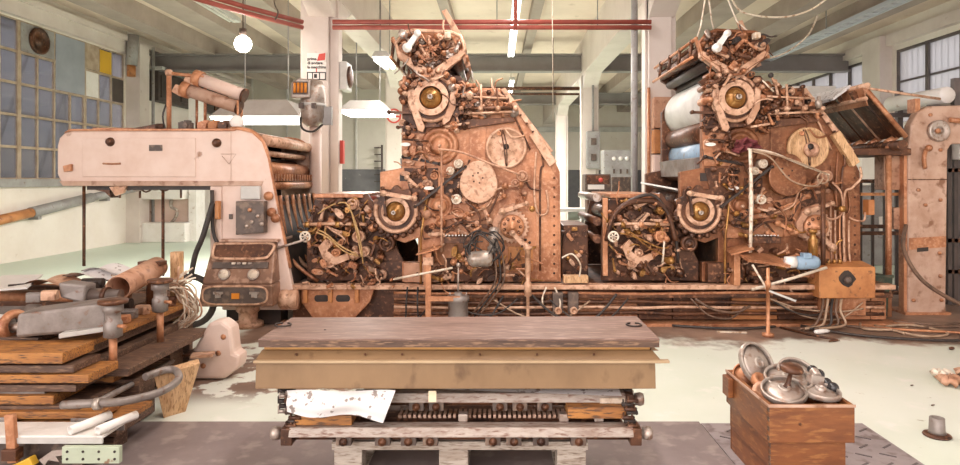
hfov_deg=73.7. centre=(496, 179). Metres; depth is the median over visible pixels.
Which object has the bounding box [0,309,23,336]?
roller
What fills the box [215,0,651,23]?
pipe
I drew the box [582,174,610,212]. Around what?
box
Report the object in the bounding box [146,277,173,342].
spindle
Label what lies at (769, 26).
beam
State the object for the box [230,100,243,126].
bulb
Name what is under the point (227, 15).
ceiling light
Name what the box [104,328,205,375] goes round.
wooden plank
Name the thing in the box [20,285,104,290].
metal pipe
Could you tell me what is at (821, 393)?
pulley
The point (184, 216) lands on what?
wall
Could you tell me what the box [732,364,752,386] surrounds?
pulley
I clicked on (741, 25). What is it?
wire
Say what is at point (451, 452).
wooden pallet
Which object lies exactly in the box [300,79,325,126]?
canister
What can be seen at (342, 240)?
unit
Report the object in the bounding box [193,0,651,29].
pipe
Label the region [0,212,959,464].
floor
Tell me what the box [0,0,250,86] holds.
beam
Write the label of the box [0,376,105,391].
wooden plank
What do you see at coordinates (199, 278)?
hose
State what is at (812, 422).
wooden crate
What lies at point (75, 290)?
pipe elbow
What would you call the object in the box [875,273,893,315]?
waste bin
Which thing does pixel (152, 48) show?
conduit
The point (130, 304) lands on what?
metal fitting
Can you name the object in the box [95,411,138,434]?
tube
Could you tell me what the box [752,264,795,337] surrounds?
support stand
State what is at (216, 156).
hood
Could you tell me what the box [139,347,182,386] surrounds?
wooden plank
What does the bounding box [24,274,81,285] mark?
scrap
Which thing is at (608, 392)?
paper sheet
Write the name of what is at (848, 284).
box
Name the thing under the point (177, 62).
beam
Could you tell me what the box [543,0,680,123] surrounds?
beam
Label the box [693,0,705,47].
wire
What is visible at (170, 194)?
basin
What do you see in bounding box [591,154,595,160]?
switch
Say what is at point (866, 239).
cabinet
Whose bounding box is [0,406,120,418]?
wooden plank
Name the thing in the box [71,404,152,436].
wooden plank
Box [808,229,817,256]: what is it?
oil bottle
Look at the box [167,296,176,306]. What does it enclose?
metal fitting
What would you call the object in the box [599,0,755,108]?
beam
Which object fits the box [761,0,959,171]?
wall
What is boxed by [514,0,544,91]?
beam
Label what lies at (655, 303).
base
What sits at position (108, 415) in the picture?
tube
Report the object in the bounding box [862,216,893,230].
box
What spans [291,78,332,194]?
sprayer
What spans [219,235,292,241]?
shelf
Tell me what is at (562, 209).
bench
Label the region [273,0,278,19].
hanging wire
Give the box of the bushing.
[922,415,952,440]
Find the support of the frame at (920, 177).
on the floor
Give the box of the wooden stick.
[717,331,746,332]
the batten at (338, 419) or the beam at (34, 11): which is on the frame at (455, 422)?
the batten at (338, 419)
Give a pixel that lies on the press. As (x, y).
(791, 207)
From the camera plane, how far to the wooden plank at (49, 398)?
3.78 m
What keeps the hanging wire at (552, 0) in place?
hanging from the pipe at (208, 2)
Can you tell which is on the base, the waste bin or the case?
the case
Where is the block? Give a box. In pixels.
[806,368,824,385]
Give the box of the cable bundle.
[111,266,202,329]
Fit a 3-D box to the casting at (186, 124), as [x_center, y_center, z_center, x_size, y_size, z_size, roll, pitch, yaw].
[-3.547,-0.622,7.300,0.130,0.115,0.160,0,0,0]
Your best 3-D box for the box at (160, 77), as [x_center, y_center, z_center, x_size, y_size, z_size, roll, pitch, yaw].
[-9.225,-2.605,19.850,0.450,0.910,5.300,0,0,0]
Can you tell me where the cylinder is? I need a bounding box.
[447,263,468,316]
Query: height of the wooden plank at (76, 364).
0.044 m
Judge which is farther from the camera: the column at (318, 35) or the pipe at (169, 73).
the column at (318, 35)
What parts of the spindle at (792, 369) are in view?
stem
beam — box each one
[67,0,292,88]
[143,0,300,78]
[149,53,850,104]
[232,0,378,88]
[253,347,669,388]
[302,0,410,87]
[437,0,471,82]
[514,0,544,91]
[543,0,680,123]
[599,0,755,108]
[617,0,845,111]
[765,0,926,54]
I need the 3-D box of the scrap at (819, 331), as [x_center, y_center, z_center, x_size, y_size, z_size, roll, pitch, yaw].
[3.377,1.573,6.649,0.200,0.050,0.050,0,0,-17]
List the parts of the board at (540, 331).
ring pull, ring pull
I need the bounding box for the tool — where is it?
[131,123,165,128]
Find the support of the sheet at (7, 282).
on the metal pipe at (4, 295)
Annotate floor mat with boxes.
[86,421,734,464]
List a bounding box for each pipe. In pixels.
[0,190,135,224]
[0,290,72,301]
[0,301,68,305]
[0,304,42,320]
[7,290,131,297]
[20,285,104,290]
[59,366,182,409]
[102,353,183,397]
[105,257,167,296]
[162,69,203,128]
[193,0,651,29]
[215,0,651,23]
[470,38,579,94]
[514,0,517,29]
[631,0,637,191]
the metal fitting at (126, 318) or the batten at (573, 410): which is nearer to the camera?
the batten at (573, 410)
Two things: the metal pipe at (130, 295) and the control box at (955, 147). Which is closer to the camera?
the metal pipe at (130, 295)
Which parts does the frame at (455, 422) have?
rail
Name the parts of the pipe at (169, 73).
arm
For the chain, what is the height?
0.181 m
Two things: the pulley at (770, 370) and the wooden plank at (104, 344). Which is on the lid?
the pulley at (770, 370)
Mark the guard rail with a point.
(872, 225)
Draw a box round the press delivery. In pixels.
[58,127,318,309]
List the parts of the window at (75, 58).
fan plate, board panel, board panel, board panel, yellow pane, board panel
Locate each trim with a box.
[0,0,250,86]
[0,179,62,186]
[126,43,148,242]
[251,78,356,168]
[535,127,641,131]
[641,132,641,191]
[765,8,959,83]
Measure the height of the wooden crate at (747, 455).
0.140 m
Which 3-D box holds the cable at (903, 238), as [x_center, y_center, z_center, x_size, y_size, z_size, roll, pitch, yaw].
[4.797,0.938,6.992,0.195,0.847,1.044,0,0,-9]
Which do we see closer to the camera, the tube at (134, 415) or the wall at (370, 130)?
the tube at (134, 415)
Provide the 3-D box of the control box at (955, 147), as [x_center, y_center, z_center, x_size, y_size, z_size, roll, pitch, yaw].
[5.910,-0.380,8.120,0.180,0.240,0.160,0,0,0]
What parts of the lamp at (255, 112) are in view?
lamp shade, lit panel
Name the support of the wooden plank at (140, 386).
on the floor
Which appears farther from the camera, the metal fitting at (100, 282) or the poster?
the poster
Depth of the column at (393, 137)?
17.30 m
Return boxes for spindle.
[97,297,128,360]
[138,260,166,306]
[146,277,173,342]
[779,362,803,387]
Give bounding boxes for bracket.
[561,253,587,282]
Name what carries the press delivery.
attached to the base
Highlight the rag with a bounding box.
[732,137,760,153]
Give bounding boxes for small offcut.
[190,351,214,358]
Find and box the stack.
[812,85,851,102]
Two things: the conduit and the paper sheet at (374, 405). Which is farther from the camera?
the conduit
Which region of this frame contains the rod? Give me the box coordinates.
[867,87,940,99]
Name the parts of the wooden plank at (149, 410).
drilled strip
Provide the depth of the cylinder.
6.77 m
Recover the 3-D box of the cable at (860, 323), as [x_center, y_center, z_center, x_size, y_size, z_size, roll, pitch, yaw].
[4.134,1.578,6.824,0.478,0.033,0.293,0,0,26]
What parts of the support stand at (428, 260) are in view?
post, arm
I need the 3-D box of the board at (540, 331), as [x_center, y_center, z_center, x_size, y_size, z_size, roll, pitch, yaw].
[-0.205,0.835,3.566,2.091,0.052,0.548,0,0,0]
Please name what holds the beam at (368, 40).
attached to the ceiling
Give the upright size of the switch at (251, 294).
0.065 m
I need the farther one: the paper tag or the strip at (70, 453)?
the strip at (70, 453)
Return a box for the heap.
[929,367,959,387]
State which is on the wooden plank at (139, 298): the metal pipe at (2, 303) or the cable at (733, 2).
the metal pipe at (2, 303)
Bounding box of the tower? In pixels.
[370,9,560,316]
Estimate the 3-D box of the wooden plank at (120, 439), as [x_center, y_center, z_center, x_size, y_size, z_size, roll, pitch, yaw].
[-3.125,1.555,3.830,1.750,0.080,0.140,0,0,0]
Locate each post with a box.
[170,251,183,320]
[182,296,192,362]
[519,246,535,316]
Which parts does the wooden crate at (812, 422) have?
panel, panel, panel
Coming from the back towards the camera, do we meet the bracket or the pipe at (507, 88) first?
the pipe at (507, 88)
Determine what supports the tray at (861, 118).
on the floor
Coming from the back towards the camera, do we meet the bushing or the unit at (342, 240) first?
the unit at (342, 240)
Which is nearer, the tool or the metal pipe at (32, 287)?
the metal pipe at (32, 287)
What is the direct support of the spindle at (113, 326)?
on the wooden plank at (142, 357)
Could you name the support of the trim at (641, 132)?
attached to the wall at (609, 116)
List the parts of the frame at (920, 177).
rail, lever, knob, plate, arm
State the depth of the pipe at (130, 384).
4.08 m
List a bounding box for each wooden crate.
[722,369,855,442]
[730,406,844,464]
[731,427,766,464]
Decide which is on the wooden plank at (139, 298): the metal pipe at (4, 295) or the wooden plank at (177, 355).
the metal pipe at (4, 295)
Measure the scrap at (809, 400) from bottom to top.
0.194 m
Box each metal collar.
[750,372,763,384]
[752,381,762,395]
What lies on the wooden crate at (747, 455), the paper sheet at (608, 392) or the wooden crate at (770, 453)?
the wooden crate at (770, 453)
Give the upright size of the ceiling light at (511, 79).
0.844 m
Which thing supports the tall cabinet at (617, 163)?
on the floor
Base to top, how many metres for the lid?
0.100 m
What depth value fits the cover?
5.10 m
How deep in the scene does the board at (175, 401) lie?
4.35 m
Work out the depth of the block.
3.39 m
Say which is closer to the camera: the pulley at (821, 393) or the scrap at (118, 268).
the pulley at (821, 393)
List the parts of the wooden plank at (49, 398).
iron strip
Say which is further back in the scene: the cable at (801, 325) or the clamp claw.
the cable at (801, 325)
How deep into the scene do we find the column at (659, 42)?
9.80 m
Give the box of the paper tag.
[428,391,435,401]
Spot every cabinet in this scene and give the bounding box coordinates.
[601,150,630,176]
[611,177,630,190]
[862,185,893,264]
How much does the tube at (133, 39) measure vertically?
1.058 m
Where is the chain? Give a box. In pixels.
[278,389,295,413]
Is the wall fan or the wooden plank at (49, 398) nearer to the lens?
the wooden plank at (49, 398)
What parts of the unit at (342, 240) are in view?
control rod, lever, lever, lever, lever, lever, lever, bracket arm, rail, lever, plate, lever, lever, lever, lever, lever, plate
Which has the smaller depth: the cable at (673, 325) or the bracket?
the cable at (673, 325)
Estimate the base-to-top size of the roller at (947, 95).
0.240 m
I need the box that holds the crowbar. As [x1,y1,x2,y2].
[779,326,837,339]
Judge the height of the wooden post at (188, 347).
0.620 m
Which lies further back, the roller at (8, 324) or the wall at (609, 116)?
the wall at (609, 116)
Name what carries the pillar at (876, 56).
attached to the wall at (948, 6)
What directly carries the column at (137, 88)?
attached to the wall at (59, 232)
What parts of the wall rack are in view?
post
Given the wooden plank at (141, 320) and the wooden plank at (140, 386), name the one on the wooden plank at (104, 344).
the wooden plank at (141, 320)
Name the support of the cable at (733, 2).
hanging from the beam at (598, 48)
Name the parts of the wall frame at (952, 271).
post, rail, rail, post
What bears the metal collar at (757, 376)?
on the scrap at (809, 400)
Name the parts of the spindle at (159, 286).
rod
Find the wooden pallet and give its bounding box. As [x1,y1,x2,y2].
[332,440,587,464]
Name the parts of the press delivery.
hanging rod, under rail, hanging rod, post, pull handle, blank plate, frame, valve knob, valve knob, valve knob, frame, guide rod, guide rod, guide rod, guide rod, guide rod, guide rod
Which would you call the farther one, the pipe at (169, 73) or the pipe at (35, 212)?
the pipe at (35, 212)
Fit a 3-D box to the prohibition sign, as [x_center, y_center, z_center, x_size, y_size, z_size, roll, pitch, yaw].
[-2.781,-1.728,17.270,0.400,0.400,0.020,0,0,0]
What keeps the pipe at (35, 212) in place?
attached to the wall at (59, 232)
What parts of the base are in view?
tank, post, post, post, panel, panel, panel, panel, rail, foot plate, panel, rail, panel, panel, panel, panel, panel, panel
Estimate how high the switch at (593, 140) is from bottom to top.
0.180 m
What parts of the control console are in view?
panel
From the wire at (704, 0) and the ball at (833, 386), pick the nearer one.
the ball at (833, 386)
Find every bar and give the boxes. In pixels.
[92,128,130,128]
[355,389,643,410]
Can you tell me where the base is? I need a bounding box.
[278,264,913,326]
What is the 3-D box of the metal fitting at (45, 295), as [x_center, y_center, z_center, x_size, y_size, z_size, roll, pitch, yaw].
[-3.140,0.808,4.500,0.103,0.071,0.060,0,0,-4]
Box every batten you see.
[295,415,356,424]
[565,403,627,418]
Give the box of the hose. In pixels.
[184,203,215,327]
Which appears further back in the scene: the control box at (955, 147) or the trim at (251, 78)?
the trim at (251, 78)
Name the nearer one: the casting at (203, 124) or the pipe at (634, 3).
the casting at (203, 124)
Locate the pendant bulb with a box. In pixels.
[234,0,251,51]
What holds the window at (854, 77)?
in the wall at (948, 6)
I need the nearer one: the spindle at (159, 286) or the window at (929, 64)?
the spindle at (159, 286)
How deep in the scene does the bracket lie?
7.01 m
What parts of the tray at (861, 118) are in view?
rail, rail, support post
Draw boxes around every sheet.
[0,274,42,290]
[286,390,395,422]
[450,389,621,395]
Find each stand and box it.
[423,253,459,316]
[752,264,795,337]
[890,78,959,300]
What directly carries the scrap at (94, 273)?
on the metal pipe at (32, 287)
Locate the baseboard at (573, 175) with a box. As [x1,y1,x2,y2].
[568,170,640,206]
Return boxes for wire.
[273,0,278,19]
[552,0,552,102]
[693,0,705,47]
[708,0,713,28]
[727,0,746,29]
[767,15,818,58]
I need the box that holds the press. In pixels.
[641,20,874,299]
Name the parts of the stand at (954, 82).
post, cradle arm, cradle arm, post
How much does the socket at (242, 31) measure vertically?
0.110 m
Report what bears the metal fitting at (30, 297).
on the metal pipe at (3, 309)
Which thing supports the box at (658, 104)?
attached to the column at (659, 42)
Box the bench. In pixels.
[560,207,584,222]
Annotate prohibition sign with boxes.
[387,109,400,122]
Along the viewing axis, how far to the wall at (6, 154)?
18.19 m
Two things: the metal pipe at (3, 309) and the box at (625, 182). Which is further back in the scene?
the box at (625, 182)
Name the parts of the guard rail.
rail, rail, rail, rail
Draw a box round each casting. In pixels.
[178,120,193,128]
[197,120,209,128]
[207,120,219,128]
[218,120,231,127]
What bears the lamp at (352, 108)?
hanging from the ceiling
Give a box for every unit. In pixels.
[276,191,417,282]
[578,181,697,282]
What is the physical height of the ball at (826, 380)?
0.060 m
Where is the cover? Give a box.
[182,317,246,377]
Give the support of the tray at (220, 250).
on the control console
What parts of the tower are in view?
arm, rack rail, arm, arm, lever, pale lever, plate, lever, link plate, arm, arm, plate, panel, oil pump rod, lever, oval plate, lever, ink rail, lever, lever, lever, arm, rack arm, lever, plate, lever, head plate, rack arm, link plate, lever, rack rail, lever, plate, lever, panel, plate, silver motor, lever, lever, ink rail, plate, lever, arm, arm, orange panel, handle, plate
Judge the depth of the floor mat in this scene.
3.78 m
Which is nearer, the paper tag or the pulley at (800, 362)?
the paper tag
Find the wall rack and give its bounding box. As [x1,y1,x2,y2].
[374,145,382,181]
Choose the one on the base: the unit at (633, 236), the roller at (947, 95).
the unit at (633, 236)
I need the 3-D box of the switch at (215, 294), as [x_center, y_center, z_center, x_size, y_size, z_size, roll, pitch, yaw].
[-2.930,1.208,6.726,0.100,0.065,0.021,0,0,0]
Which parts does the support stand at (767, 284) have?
post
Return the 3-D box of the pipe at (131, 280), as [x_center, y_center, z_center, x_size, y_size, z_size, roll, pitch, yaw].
[-2.770,0.748,4.950,0.170,0.225,0.719,0,0,-7]
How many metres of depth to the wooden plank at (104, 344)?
4.64 m
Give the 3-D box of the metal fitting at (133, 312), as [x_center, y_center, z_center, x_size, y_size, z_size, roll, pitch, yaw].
[-2.722,0.990,4.750,0.108,0.071,0.074,0,0,0]
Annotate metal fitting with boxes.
[25,292,42,302]
[40,290,58,300]
[81,278,105,287]
[121,298,133,313]
[121,308,137,318]
[121,314,130,322]
[135,304,150,314]
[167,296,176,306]
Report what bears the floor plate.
on the floor
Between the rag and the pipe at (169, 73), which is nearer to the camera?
the rag
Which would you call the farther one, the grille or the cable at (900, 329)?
the grille
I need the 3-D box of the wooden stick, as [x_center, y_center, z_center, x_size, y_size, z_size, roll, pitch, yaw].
[2.460,1.592,6.700,0.300,0.012,0.030,0,0,8]
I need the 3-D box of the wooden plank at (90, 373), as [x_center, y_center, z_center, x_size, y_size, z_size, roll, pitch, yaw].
[-3.250,1.171,3.910,1.700,0.050,0.300,0,0,0]
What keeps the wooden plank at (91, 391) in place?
on the wooden plank at (84, 412)
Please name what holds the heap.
on the floor
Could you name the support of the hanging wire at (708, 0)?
hanging from the ceiling
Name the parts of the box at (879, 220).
plate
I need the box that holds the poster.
[307,53,325,79]
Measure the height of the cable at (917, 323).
0.038 m
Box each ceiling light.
[192,0,240,22]
[371,0,394,68]
[507,0,521,56]
[508,73,514,92]
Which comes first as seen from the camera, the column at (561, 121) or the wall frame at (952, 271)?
the wall frame at (952, 271)
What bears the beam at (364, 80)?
attached to the ceiling
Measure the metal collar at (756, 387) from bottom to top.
0.097 m
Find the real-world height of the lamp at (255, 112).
2.789 m
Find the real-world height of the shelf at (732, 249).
0.104 m
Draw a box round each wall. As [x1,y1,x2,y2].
[0,0,244,263]
[0,147,58,177]
[141,98,204,241]
[245,79,384,191]
[519,105,641,169]
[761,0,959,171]
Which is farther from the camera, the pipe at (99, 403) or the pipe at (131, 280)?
the pipe at (131, 280)
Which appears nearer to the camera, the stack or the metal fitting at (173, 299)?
the metal fitting at (173, 299)
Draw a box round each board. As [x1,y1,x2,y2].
[154,359,199,417]
[258,316,659,346]
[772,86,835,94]
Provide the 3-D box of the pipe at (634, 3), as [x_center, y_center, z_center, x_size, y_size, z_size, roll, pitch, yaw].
[2.060,-0.900,9.600,0.095,5.000,0.100,0,0,0]
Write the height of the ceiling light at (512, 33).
0.894 m
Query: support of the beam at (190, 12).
attached to the ceiling
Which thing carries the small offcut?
on the cover
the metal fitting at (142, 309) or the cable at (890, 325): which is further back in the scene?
the cable at (890, 325)
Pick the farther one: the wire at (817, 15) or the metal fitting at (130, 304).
the wire at (817, 15)
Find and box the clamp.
[1,413,38,464]
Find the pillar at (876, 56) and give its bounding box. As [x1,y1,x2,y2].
[862,36,891,184]
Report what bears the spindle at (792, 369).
on the lid
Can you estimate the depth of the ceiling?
15.64 m
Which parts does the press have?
plate, head plate, rack rail, rack rail, arm, rack arm, arm, arm, lever, plate, lever, link plate, lever, pale lever, plate, lever, arm, lever, panel, arm, lever, lever, lever, lever, ink rail, lever, lever, lever, lever, lever, arm, rack arm, lever, plate, lever, lever, link plate, lever, lever, support arm, lever, lever, lever arm, plate, lever, lever, control lever, panel, lever, plate, lever, lever, light rod, ink rail, lever, plate, lever, blue motor, lever, arm, panel, arm, handle, plate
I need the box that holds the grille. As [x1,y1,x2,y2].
[347,66,353,87]
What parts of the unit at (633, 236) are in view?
frame post, plate, lever, rail, lever, bracket arm, lever, lever, bent frame, lever, lever, plate, bent frame, lever, lever, pale rod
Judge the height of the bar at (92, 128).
0.028 m
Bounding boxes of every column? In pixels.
[301,0,341,192]
[385,73,406,170]
[555,106,567,219]
[580,73,598,221]
[642,0,675,192]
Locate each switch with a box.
[213,292,222,297]
[249,292,258,297]
[591,138,595,144]
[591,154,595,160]
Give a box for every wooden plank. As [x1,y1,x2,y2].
[0,291,169,339]
[0,340,93,363]
[0,354,100,372]
[0,361,117,382]
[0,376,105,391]
[0,385,119,408]
[0,387,85,404]
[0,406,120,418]
[17,401,151,421]
[50,303,182,344]
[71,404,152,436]
[86,309,181,353]
[90,371,154,421]
[92,321,180,360]
[94,376,124,382]
[95,430,126,444]
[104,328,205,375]
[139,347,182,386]
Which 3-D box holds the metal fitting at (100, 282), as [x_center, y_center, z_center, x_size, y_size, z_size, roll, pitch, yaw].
[-3.090,0.804,4.895,0.168,0.106,0.124,0,0,20]
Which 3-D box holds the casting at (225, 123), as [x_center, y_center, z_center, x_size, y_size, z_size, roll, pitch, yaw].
[-3.103,-0.622,7.300,0.130,0.115,0.160,0,0,0]
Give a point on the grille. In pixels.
(350, 77)
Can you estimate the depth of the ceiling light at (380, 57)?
11.00 m
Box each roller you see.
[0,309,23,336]
[172,81,243,128]
[184,69,248,126]
[884,87,955,111]
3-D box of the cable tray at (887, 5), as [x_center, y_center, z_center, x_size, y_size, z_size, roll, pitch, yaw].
[7.345,-3.520,18.500,0.310,0.560,23.000,0,0,0]
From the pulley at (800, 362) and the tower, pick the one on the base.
the tower
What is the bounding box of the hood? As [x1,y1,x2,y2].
[58,128,284,185]
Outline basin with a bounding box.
[141,190,187,198]
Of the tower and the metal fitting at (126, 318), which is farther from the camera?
the tower
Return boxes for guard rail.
[860,179,898,294]
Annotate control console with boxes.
[199,235,292,329]
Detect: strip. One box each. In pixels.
[62,445,121,462]
[340,140,344,163]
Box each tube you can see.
[67,411,112,434]
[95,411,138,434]
[125,34,138,76]
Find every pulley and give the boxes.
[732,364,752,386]
[738,342,773,379]
[763,363,813,388]
[776,357,809,373]
[800,381,841,402]
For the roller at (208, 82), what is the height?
0.702 m
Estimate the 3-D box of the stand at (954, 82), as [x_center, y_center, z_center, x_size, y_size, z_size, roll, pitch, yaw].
[6.085,0.125,9.100,0.730,2.950,1.280,0,0,0]
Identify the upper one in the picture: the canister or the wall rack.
the canister
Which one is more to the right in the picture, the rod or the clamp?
the rod
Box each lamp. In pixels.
[210,0,299,124]
[342,0,395,116]
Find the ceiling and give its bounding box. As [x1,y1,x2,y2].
[51,0,949,91]
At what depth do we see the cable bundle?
5.19 m
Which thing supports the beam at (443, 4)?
attached to the ceiling
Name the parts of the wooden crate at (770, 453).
panel, panel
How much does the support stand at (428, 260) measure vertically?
0.820 m
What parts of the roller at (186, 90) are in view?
post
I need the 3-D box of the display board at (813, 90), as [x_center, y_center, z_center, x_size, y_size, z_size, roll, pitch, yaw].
[6.497,-0.228,14.070,1.838,3.656,0.140,0,0,0]
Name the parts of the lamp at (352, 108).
lamp shade, lit panel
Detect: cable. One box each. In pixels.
[672,324,775,329]
[731,0,825,17]
[800,324,959,341]
[835,323,959,328]
[859,322,908,330]
[859,325,959,333]
[874,324,948,337]
[894,320,959,325]
[901,224,959,305]
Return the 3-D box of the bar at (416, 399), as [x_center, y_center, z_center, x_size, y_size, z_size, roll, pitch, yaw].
[-0.021,1.194,3.595,1.631,0.095,0.370,0,0,0]
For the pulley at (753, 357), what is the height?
0.228 m
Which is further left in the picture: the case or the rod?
the case
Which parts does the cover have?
iron strip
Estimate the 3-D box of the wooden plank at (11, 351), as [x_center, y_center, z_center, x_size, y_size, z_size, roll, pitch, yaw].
[-3.320,1.043,3.890,1.560,0.064,0.300,0,0,0]
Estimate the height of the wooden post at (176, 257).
1.000 m
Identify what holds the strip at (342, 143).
attached to the column at (318, 35)
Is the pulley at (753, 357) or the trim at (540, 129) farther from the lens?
the trim at (540, 129)
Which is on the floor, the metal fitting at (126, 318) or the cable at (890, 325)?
the cable at (890, 325)
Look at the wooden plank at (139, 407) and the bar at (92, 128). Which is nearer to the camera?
the wooden plank at (139, 407)
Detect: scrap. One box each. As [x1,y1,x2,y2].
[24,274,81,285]
[63,268,117,280]
[81,263,130,273]
[761,395,837,403]
[814,329,829,333]
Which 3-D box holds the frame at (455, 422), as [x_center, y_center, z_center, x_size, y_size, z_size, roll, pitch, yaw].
[-0.186,1.253,3.505,1.994,0.252,0.430,0,0,0]
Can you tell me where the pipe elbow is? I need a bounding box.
[59,280,124,301]
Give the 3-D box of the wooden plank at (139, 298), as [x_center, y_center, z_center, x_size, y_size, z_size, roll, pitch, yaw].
[-3.655,1.062,4.980,1.490,0.125,1.840,0,0,0]
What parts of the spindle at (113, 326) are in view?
rod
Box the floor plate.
[701,423,923,464]
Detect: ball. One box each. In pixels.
[824,378,831,383]
[827,382,838,391]
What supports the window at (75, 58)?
in the wall at (59, 232)
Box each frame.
[270,395,652,445]
[860,99,959,314]
[945,144,959,304]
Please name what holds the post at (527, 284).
on the floor
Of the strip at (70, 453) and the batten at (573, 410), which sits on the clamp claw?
the strip at (70, 453)
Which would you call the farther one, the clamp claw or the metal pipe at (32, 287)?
the metal pipe at (32, 287)
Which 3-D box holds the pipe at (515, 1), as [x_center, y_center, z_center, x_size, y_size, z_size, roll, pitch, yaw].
[0.275,-3.013,9.500,0.055,1.573,0.055,0,0,22]
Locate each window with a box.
[0,14,123,178]
[791,62,861,144]
[897,30,959,127]
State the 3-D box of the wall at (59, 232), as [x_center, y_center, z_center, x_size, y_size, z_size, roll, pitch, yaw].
[-9.600,-1.100,12.000,0.300,5.400,26.000,0,0,0]
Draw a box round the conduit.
[151,47,154,221]
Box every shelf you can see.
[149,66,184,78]
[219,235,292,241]
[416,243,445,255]
[726,243,753,255]
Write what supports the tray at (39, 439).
on the floor mat
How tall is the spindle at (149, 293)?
0.368 m
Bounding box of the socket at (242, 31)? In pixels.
[239,28,246,36]
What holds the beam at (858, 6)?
attached to the ceiling
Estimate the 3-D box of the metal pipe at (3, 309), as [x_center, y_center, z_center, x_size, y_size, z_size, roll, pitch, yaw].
[-3.675,0.935,4.475,1.251,0.127,0.130,0,0,-2]
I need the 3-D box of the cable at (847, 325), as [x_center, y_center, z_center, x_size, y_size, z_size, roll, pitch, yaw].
[4.676,1.580,6.803,1.999,0.027,0.367,0,0,14]
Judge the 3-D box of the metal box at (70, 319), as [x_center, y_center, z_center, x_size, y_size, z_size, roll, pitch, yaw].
[-2.760,0.886,4.135,0.529,0.198,0.336,0,0,-12]
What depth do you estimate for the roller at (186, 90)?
7.29 m
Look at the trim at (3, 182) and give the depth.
12.83 m
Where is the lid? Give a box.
[760,375,807,403]
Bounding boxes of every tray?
[0,422,122,464]
[211,242,275,259]
[764,0,912,60]
[822,82,910,316]
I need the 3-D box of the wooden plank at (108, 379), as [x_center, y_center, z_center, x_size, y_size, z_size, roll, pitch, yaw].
[-2.720,1.278,4.500,0.520,0.045,0.800,0,0,0]
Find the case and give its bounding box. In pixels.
[560,220,587,275]
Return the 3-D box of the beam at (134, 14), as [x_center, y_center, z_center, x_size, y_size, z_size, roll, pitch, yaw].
[-7.900,-3.600,17.000,0.500,0.400,30.000,0,0,0]
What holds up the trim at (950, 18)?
attached to the wall at (948, 6)
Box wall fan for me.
[339,61,353,91]
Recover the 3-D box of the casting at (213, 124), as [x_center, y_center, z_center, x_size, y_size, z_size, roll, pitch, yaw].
[-3.217,-0.622,7.300,0.130,0.115,0.160,0,0,0]
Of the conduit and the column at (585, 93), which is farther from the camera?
the column at (585, 93)
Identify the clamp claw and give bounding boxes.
[39,447,61,464]
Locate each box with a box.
[17,296,116,337]
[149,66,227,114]
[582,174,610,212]
[586,85,599,168]
[647,87,671,172]
[799,259,874,329]
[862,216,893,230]
[952,144,959,159]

